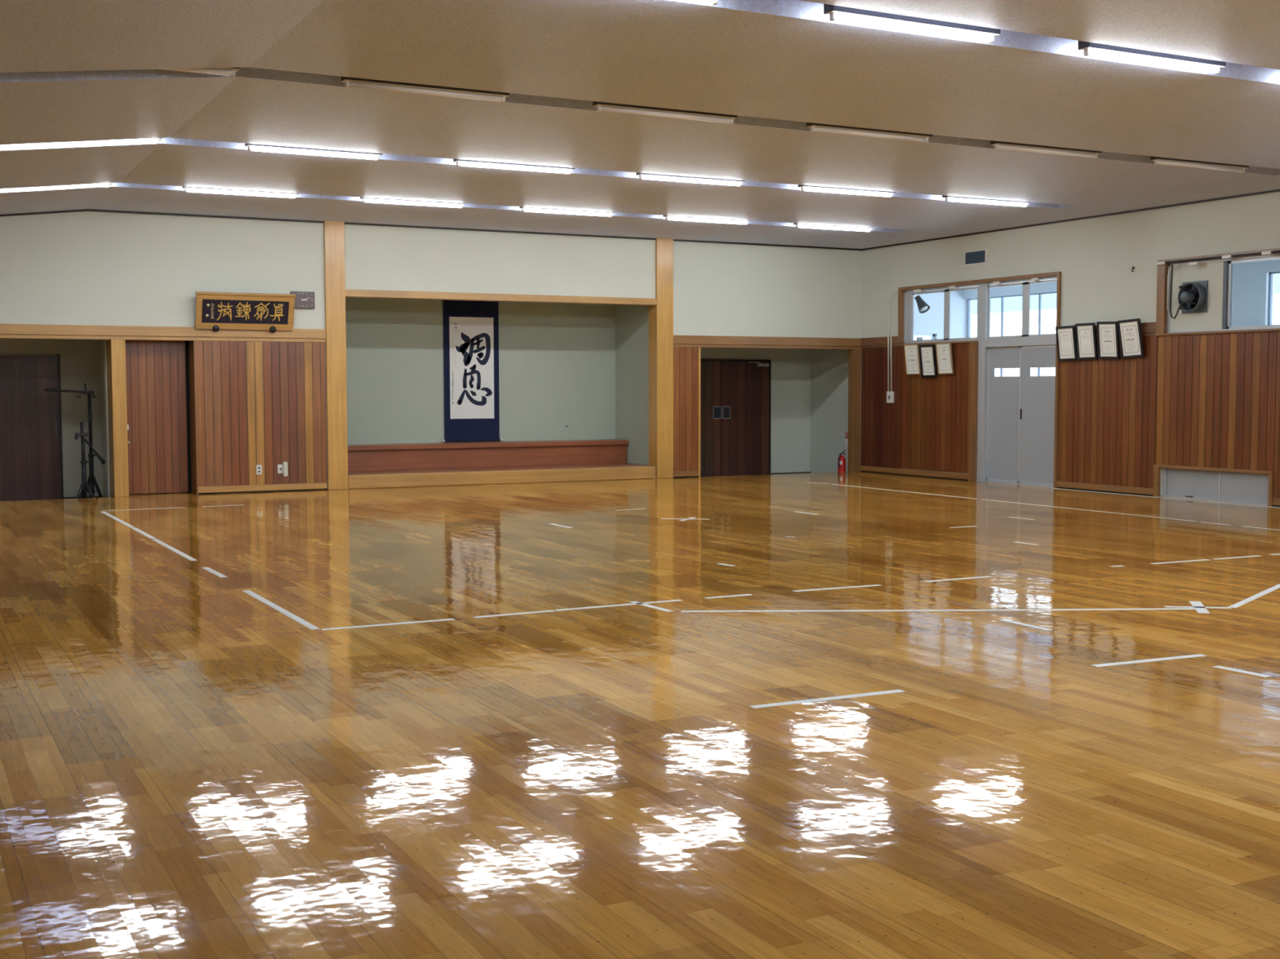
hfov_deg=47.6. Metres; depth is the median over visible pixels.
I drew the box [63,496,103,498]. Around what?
baseboard
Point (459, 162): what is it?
fluorescent light
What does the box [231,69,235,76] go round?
socket
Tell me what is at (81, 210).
trim
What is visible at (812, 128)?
socket
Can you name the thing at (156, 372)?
door
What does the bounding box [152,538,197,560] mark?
tape
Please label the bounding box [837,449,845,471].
fire extinguisher
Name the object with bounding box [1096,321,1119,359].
framed certificate
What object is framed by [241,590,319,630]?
tape
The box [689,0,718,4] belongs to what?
fluorescent light
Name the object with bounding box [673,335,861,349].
trim
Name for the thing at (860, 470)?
trim
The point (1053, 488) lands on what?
trim
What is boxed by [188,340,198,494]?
trim
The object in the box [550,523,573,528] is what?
tape
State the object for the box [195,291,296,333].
framed plaque
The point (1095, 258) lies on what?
wall
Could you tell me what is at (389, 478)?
wooden step
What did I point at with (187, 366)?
trim
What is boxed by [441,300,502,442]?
scroll
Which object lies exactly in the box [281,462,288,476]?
plug adapter
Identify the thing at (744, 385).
door
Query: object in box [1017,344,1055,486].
door
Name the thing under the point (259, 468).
wall outlet
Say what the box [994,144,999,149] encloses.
socket
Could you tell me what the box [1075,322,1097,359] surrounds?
framed certificate
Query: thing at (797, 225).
fluorescent light
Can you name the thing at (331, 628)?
tape
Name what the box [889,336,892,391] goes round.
conduit pipe
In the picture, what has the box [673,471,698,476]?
baseboard
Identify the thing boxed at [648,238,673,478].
wooden pillar
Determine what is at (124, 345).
trim
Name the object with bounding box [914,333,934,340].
window
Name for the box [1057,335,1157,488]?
wainscot
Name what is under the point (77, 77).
ceiling
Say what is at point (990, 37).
socket
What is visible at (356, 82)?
fluorescent light
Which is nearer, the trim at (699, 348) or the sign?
the trim at (699, 348)
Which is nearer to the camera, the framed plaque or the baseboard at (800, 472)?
the framed plaque
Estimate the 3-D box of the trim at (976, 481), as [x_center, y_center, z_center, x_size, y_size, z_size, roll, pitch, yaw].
[5.111,0.070,19.616,0.130,0.032,1.580,-2,4,-27]
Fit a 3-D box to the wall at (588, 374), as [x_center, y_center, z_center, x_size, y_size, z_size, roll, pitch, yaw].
[-0.592,-1.262,21.593,8.500,3.020,1.470,-2,4,-27]
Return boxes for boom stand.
[44,382,102,497]
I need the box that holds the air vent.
[964,248,986,266]
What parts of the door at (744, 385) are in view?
push plate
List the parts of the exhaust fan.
motor, blade, mounting plate, blade, blade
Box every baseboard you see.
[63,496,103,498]
[198,482,327,493]
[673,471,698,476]
[770,471,810,474]
[859,465,968,479]
[1056,480,1153,495]
[1271,497,1279,506]
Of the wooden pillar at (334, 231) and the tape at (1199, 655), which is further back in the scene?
the wooden pillar at (334, 231)
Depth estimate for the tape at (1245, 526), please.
13.46 m
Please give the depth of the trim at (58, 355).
18.81 m
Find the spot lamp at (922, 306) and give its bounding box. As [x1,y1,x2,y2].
[914,295,929,313]
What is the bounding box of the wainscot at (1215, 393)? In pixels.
[1155,331,1277,471]
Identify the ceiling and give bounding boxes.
[0,0,1279,248]
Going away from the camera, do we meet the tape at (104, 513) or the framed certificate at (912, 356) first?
the tape at (104, 513)
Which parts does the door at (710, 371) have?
push plate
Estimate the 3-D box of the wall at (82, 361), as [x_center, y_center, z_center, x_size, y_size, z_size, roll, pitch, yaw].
[-7.769,-0.777,17.885,2.320,2.550,1.470,-2,4,-27]
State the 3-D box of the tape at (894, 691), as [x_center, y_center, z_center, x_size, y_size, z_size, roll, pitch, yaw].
[0.802,0.929,6.153,0.752,0.001,0.048,-2,4,-25]
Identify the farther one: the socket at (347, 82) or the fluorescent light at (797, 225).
the fluorescent light at (797, 225)
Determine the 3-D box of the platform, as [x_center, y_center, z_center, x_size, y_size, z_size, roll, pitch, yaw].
[-2.395,-0.362,21.110,4.770,0.346,0.458,-2,4,-27]
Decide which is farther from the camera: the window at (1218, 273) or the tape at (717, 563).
the window at (1218, 273)
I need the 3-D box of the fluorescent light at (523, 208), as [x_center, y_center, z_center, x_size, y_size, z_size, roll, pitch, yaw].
[-0.874,-3.309,17.597,1.230,0.186,0.100,-2,4,-27]
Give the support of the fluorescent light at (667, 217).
attached to the ceiling
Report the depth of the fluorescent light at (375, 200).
16.67 m
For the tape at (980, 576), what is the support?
on the floor
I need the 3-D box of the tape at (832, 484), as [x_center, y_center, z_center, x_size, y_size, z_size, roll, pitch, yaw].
[3.284,0.145,18.409,0.048,0.001,2.962,-2,4,-27]
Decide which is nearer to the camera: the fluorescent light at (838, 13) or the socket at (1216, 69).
the fluorescent light at (838, 13)
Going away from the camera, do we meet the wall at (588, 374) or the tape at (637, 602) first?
the tape at (637, 602)
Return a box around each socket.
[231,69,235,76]
[345,80,349,87]
[596,105,601,111]
[711,0,718,4]
[810,126,814,132]
[829,12,835,21]
[987,35,994,43]
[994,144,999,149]
[1084,48,1090,56]
[1154,160,1159,164]
[1213,66,1220,74]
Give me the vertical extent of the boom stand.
1.535 m
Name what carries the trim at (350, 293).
attached to the wall at (79, 268)
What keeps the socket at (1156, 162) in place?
attached to the fluorescent light at (1157, 160)
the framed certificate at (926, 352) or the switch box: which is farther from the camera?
the switch box
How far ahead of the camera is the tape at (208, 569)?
10.39 m
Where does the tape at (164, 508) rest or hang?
on the floor
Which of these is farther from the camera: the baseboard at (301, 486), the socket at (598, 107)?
the baseboard at (301, 486)
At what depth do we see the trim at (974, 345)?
20.24 m
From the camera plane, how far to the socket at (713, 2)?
7.94 m
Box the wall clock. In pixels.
[289,291,315,308]
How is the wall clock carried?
attached to the wall at (79, 268)
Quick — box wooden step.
[347,462,655,488]
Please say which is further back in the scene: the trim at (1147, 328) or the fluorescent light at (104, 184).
the trim at (1147, 328)
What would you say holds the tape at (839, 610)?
on the floor
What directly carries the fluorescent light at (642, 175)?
attached to the ceiling
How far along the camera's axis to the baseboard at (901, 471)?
21.46 m
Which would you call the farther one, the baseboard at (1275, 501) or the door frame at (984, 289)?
the door frame at (984, 289)
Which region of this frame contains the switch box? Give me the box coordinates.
[886,391,893,403]
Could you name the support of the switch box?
attached to the wall at (1095, 258)
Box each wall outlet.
[256,465,262,474]
[277,464,282,473]
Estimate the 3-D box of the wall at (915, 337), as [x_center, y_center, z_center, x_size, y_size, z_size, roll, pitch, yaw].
[3.747,-1.604,27.004,5.600,2.800,0.150,-2,4,-27]
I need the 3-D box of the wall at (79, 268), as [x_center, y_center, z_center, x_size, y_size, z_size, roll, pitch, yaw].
[-4.859,-1.630,18.609,18.804,3.950,0.578,-2,4,-27]
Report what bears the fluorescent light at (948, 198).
attached to the ceiling
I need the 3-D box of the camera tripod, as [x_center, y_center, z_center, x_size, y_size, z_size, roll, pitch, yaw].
[-6.791,-0.181,17.854,0.398,1.061,0.286,-2,4,-27]
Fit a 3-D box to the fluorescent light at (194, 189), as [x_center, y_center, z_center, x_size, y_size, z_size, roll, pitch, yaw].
[-4.338,-3.188,15.801,1.230,0.186,0.100,-2,4,-27]
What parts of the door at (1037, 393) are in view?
handle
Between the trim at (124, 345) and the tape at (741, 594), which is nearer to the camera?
the tape at (741, 594)
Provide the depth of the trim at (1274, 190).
18.18 m
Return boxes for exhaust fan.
[1169,264,1208,319]
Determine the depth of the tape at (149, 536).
13.21 m
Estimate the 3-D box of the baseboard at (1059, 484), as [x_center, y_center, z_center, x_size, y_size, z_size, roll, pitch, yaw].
[5.801,0.103,18.153,0.034,0.076,1.620,-2,4,-27]
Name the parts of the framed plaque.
panel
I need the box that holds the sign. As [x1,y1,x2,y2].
[844,431,848,446]
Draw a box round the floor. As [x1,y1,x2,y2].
[0,471,1279,958]
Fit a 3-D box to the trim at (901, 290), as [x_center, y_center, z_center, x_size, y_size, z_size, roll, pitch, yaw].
[4.685,-1.377,20.285,0.140,2.797,3.358,-2,4,-27]
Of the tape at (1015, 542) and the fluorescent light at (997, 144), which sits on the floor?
the tape at (1015, 542)
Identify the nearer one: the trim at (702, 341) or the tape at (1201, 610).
the tape at (1201, 610)
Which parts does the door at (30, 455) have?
handle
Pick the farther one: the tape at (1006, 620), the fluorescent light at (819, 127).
the fluorescent light at (819, 127)
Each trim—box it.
[0,208,861,250]
[0,324,325,342]
[57,354,63,498]
[106,339,126,497]
[123,339,128,497]
[185,340,191,493]
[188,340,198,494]
[198,470,1279,506]
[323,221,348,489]
[345,288,656,306]
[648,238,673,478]
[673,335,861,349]
[697,346,700,476]
[700,359,771,474]
[847,349,861,471]
[860,336,899,347]
[861,189,1279,250]
[897,271,1061,488]
[968,341,978,481]
[976,480,1053,488]
[985,337,1056,346]
[1053,488,1279,507]
[1095,321,1155,337]
[1155,248,1279,336]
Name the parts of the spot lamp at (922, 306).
bulb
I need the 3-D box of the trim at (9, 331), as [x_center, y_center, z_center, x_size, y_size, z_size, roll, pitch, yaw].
[-8.516,-1.695,16.378,10.065,0.167,0.050,-2,4,-27]
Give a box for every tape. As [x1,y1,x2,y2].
[101,511,134,528]
[104,507,174,511]
[131,528,155,538]
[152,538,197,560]
[201,567,226,577]
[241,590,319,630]
[321,618,455,630]
[474,610,555,617]
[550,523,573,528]
[554,600,682,611]
[628,601,673,612]
[680,609,1025,612]
[703,594,751,599]
[717,563,733,566]
[749,689,906,708]
[793,584,881,591]
[831,484,973,498]
[924,576,991,582]
[984,499,1166,518]
[1000,619,1053,630]
[1014,542,1039,545]
[1025,608,1195,610]
[1092,653,1207,666]
[1150,559,1208,564]
[1164,605,1231,608]
[1168,518,1196,521]
[1189,601,1209,613]
[1213,555,1260,559]
[1213,666,1271,677]
[1228,584,1279,608]
[1244,526,1279,530]
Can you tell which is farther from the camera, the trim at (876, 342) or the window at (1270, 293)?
the trim at (876, 342)
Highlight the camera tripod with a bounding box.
[74,422,106,498]
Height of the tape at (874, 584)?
0.001 m
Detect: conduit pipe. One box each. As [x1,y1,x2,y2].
[887,291,897,391]
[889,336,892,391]
[1166,265,1177,310]
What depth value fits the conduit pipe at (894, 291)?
21.90 m
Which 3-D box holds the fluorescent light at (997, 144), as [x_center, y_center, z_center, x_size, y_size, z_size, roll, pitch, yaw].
[3.671,-3.031,13.093,1.230,0.186,0.100,-2,4,-27]
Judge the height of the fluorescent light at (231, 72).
0.186 m
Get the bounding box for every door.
[0,355,61,501]
[124,339,188,493]
[700,360,721,476]
[720,361,768,475]
[986,346,1019,483]
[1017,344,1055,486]
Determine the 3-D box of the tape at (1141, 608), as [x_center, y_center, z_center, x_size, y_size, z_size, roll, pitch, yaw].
[2.787,0.770,8.602,1.017,0.001,0.048,0,4,-2]
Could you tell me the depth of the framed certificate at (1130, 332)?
17.59 m
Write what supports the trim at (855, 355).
attached to the wall at (79, 268)
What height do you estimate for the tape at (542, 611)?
0.001 m
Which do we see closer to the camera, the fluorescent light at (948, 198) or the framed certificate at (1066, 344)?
the fluorescent light at (948, 198)
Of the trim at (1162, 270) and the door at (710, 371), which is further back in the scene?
the door at (710, 371)
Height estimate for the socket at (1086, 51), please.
0.056 m
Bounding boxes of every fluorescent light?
[74,182,112,187]
[112,137,161,144]
[164,66,239,76]
[182,186,298,198]
[244,143,382,159]
[341,76,509,102]
[360,196,465,208]
[453,159,575,174]
[519,206,614,217]
[592,101,737,124]
[635,172,745,186]
[662,215,750,225]
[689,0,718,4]
[793,222,873,231]
[797,184,895,197]
[806,122,932,142]
[823,4,1000,43]
[942,195,1031,207]
[990,140,1101,159]
[1078,40,1226,74]
[1150,155,1248,173]
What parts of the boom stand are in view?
boom arm, leg, leg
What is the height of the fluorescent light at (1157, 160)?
0.186 m
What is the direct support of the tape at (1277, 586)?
on the floor
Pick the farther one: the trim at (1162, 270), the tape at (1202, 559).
the trim at (1162, 270)
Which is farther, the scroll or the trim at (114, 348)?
the scroll
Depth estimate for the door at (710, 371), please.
23.29 m
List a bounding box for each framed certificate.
[903,343,920,374]
[919,344,937,377]
[935,342,954,374]
[1055,325,1077,361]
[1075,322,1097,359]
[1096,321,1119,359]
[1116,318,1144,359]
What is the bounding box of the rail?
[1156,250,1279,265]
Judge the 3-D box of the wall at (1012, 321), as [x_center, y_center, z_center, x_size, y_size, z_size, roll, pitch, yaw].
[8.039,-1.534,24.981,0.150,2.900,29.000,-2,4,-27]
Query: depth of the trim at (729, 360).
23.76 m
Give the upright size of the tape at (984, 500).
0.001 m
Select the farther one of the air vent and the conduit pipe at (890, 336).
the conduit pipe at (890, 336)
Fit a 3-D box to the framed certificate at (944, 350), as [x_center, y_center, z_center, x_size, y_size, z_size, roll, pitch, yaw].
[4.344,-1.726,20.700,0.076,0.449,0.328,-2,4,-27]
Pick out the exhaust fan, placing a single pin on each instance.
(1192, 295)
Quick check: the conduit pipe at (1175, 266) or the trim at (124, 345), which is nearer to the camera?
the conduit pipe at (1175, 266)
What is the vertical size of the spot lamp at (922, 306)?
0.274 m
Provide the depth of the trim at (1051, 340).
19.41 m
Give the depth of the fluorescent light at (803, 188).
15.77 m
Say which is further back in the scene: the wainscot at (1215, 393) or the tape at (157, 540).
the wainscot at (1215, 393)
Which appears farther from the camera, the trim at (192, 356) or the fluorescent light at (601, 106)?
the trim at (192, 356)
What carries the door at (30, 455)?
in the wall at (82, 361)
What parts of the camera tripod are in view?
leg, rod, leg, pan handle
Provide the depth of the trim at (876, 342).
22.14 m
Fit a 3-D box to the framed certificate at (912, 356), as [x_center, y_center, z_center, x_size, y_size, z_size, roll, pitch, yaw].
[4.005,-1.767,21.349,0.076,0.447,0.325,-2,4,-27]
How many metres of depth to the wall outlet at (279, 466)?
18.51 m
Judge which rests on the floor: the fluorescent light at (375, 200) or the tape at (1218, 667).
the tape at (1218, 667)
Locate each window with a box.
[903,284,977,343]
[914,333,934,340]
[967,291,1056,376]
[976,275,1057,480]
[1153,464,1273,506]
[1166,253,1279,333]
[1268,271,1279,324]
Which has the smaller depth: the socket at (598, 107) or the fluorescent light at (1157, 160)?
the socket at (598, 107)
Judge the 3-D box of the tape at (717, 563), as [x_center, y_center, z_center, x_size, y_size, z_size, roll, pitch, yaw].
[0.638,0.634,10.797,0.048,0.001,0.181,-3,4,-36]
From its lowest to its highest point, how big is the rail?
0.076 m
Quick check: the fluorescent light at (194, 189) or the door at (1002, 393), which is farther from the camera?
the door at (1002, 393)
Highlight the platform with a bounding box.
[347,439,628,471]
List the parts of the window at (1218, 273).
board panel, sash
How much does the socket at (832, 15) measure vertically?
0.056 m
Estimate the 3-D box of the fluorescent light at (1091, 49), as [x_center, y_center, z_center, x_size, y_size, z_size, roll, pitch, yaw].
[3.355,-2.800,9.476,1.230,0.186,0.100,-2,4,-27]
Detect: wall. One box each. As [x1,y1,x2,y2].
[0,211,861,497]
[0,333,115,497]
[345,297,852,473]
[852,191,1279,498]
[914,336,930,340]
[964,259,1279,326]
[970,293,1279,376]
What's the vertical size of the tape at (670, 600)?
0.001 m
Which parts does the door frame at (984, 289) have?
frame post, sash, sash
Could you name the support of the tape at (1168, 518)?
on the floor
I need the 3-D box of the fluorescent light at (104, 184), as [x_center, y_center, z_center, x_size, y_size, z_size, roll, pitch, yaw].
[-6.070,-3.127,14.902,1.230,0.186,0.100,-2,4,-27]
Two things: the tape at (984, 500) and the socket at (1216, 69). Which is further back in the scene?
the tape at (984, 500)
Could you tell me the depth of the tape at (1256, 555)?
11.17 m
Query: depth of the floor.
5.63 m
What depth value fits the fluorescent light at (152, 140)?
12.42 m
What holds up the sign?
attached to the wall at (588, 374)
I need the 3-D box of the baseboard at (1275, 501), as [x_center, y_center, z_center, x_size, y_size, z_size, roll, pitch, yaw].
[10.387,0.654,9.346,0.034,0.076,14.900,-2,4,-27]
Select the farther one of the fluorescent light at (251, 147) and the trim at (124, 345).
the trim at (124, 345)
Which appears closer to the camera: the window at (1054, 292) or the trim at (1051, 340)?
the trim at (1051, 340)
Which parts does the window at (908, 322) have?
frame post, sash, sash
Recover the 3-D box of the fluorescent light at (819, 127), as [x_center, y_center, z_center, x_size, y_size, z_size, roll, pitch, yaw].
[1.939,-2.970,12.195,1.230,0.186,0.100,-2,4,-27]
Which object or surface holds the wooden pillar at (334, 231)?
attached to the wall at (79, 268)

